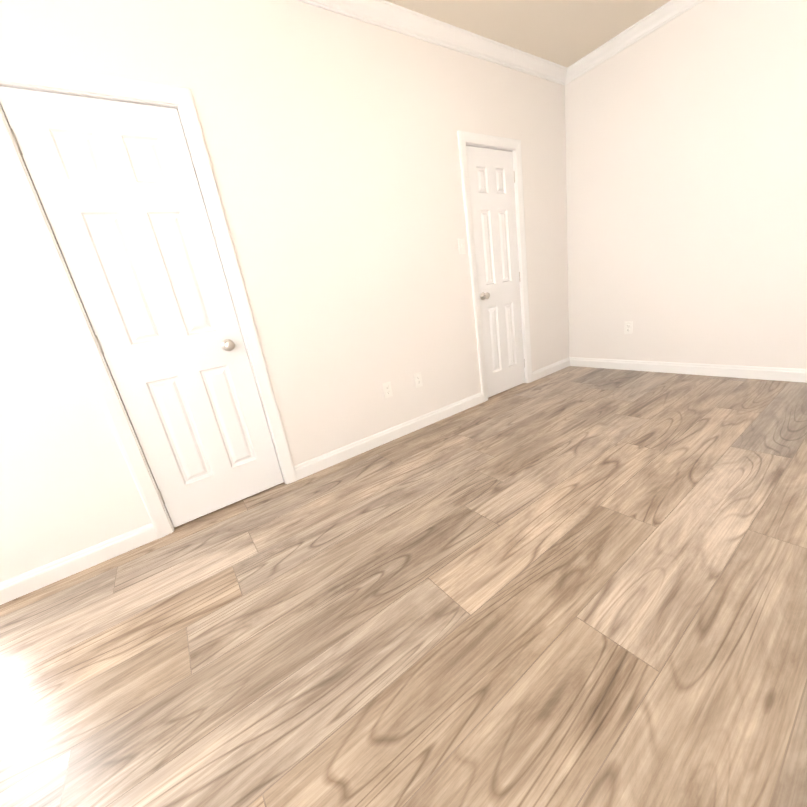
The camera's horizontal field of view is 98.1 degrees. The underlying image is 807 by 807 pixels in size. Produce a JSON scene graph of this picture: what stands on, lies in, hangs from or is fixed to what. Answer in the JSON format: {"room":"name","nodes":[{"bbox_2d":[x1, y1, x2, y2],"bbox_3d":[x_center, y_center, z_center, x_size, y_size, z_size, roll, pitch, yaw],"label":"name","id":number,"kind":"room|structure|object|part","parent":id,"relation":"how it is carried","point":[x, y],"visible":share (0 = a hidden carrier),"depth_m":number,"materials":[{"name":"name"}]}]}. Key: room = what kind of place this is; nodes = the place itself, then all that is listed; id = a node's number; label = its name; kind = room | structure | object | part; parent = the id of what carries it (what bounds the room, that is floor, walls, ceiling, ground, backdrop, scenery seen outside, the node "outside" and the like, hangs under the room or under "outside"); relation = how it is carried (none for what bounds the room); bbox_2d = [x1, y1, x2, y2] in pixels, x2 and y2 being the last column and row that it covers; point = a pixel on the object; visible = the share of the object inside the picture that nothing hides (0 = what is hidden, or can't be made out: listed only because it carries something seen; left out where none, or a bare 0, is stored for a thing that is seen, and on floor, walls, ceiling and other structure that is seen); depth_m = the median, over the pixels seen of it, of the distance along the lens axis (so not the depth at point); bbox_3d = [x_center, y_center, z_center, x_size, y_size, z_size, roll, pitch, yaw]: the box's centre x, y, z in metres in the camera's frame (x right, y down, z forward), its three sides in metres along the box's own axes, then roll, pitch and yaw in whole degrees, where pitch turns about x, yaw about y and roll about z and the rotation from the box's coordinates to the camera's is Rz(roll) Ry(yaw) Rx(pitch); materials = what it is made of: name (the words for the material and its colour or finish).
{"room":"empty bedroom","nodes":[
{"label":"empty bedroom","id":0,"kind":"room"},
{"bbox_2d":[0,0,568,581],"bbox_3d":[-0.361,-0.995,2.321,4.940,2.700,0.120,-20,20,-31],"label":"wall","id":1,"kind":"structure","parent":0,"point":[330,140],"depth_m":2.08,"materials":[{"name":"white paint"}]},
{"bbox_2d":[0,86,283,527],"bbox_3d":[-1.171,-0.357,1.793,0.626,2.030,0.101,-20,20,-31],"label":"door","id":2,"kind":"structure","parent":1,"relation":"in","point":[116,185],"depth_m":1.73,"materials":[{"name":"white wood"}]},
{"bbox_3d":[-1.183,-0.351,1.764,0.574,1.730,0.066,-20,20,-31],"label":"knob","id":3,"kind":"part","parent":2,"relation":"part of","materials":[{"name":"silver metal"}]},
{"bbox_2d":[0,58,296,537],"bbox_3d":[-1.203,-0.397,1.825,0.776,2.118,0.138,-20,20,-31],"label":"door frame","id":4,"kind":"structure","parent":1,"relation":"attached to","point":[15,176],"depth_m":1.63,"materials":[{"name":"white wood"}]},
{"bbox_2d":[0,357,569,604],"bbox_3d":[-0.122,0.245,2.645,4.940,0.096,0.015,-20,20,-31],"label":"baseboard","id":5,"kind":"structure","parent":1,"relation":"attached to","point":[20,585],"depth_m":1.84,"materials":[{"name":"white wood"}]},
{"bbox_2d":[382,381,392,397],"bbox_3d":[-0.117,-0.100,2.587,0.070,0.115,0.008,-20,20,-31],"label":"electrical outlet","id":6,"kind":"object","parent":1,"relation":"attached to","point":[387,389],"visible":1,"depth_m":2.58,"materials":[{"name":"white plastic"}]},
{"bbox_2d":[414,372,422,387],"bbox_3d":[0.117,-0.184,2.737,0.070,0.115,0.008,-20,20,-31],"label":"electrical outlet","id":7,"kind":"object","parent":1,"relation":"attached to","point":[418,379],"visible":1,"depth_m":2.73,"materials":[{"name":"white plastic"}]},
{"bbox_2d":[297,0,567,84],"bbox_3d":[-0.508,-2.213,1.867,4.940,0.090,0.066,-20,20,-31],"label":"crown molding","id":8,"kind":"structure","parent":1,"relation":"attached to","point":[394,17],"depth_m":2.35,"materials":[{"name":"white wood"}]},
{"bbox_2d":[457,130,532,401],"bbox_3d":[0.823,-1.128,3.127,0.726,2.118,0.138,-20,20,-31],"label":"door frame","id":9,"kind":"structure","parent":1,"relation":"attached to","point":[464,137],"depth_m":2.99,"materials":[{"name":"white wood"}]},
{"bbox_2d":[466,146,524,397],"bbox_3d":[0.859,-1.089,3.097,0.576,2.030,0.101,-20,20,-31],"label":"door","id":10,"kind":"structure","parent":1,"relation":"in","point":[491,173],"depth_m":3.07,"materials":[{"name":"white wood"}]},
{"bbox_3d":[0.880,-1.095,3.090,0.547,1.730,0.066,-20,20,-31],"label":"knob","id":11,"kind":"part","parent":10,"relation":"part of","materials":[{"name":"silver metal"}]},
{"bbox_2d":[0,366,806,806],"bbox_3d":[0.745,0.567,1.478,5.180,0.100,4.426,-20,20,-31],"label":"floor","id":12,"kind":"structure","parent":0,"point":[572,586],"depth_m":1.14,"materials":[{"name":"brown wood"}]},
{"bbox_2d":[385,0,669,66],"bbox_3d":[0.486,-2.031,0.423,5.180,0.100,3.826,-20,20,-31],"label":"ceiling","id":13,"kind":"structure","parent":0,"point":[566,33],"depth_m":2.46,"materials":[{"name":"beige paint"}]},
{"bbox_2d":[565,0,806,368],"bbox_3d":[2.738,-1.444,2.138,0.120,2.700,3.826,-20,20,-31],"label":"wall","id":14,"kind":"structure","parent":0,"point":[686,157],"depth_m":2.69,"materials":[{"name":"white paint"}]},
{"bbox_2d":[624,322,632,333],"bbox_3d":[2.146,-0.722,3.340,0.008,0.115,0.070,-20,20,-31],"label":"electrical outlet","id":15,"kind":"object","parent":14,"relation":"attached to","point":[628,326],"visible":1,"depth_m":3.34,"materials":[{"name":"white plastic"}]},
{"bbox_2d":[565,0,703,84],"bbox_3d":[2.462,-2.649,1.711,0.066,0.090,3.586,-20,20,-31],"label":"crown molding","id":16,"kind":"structure","parent":14,"relation":"attached to","point":[667,12],"depth_m":2.70,"materials":[{"name":"white wood"}]},
{"bbox_2d":[570,357,806,382],"bbox_3d":[2.884,-0.195,2.482,0.015,0.096,3.586,-20,20,-31],"label":"baseboard","id":17,"kind":"structure","parent":14,"relation":"attached to","point":[774,373],"depth_m":2.97,"materials":[{"name":"white wood"}]}
]}

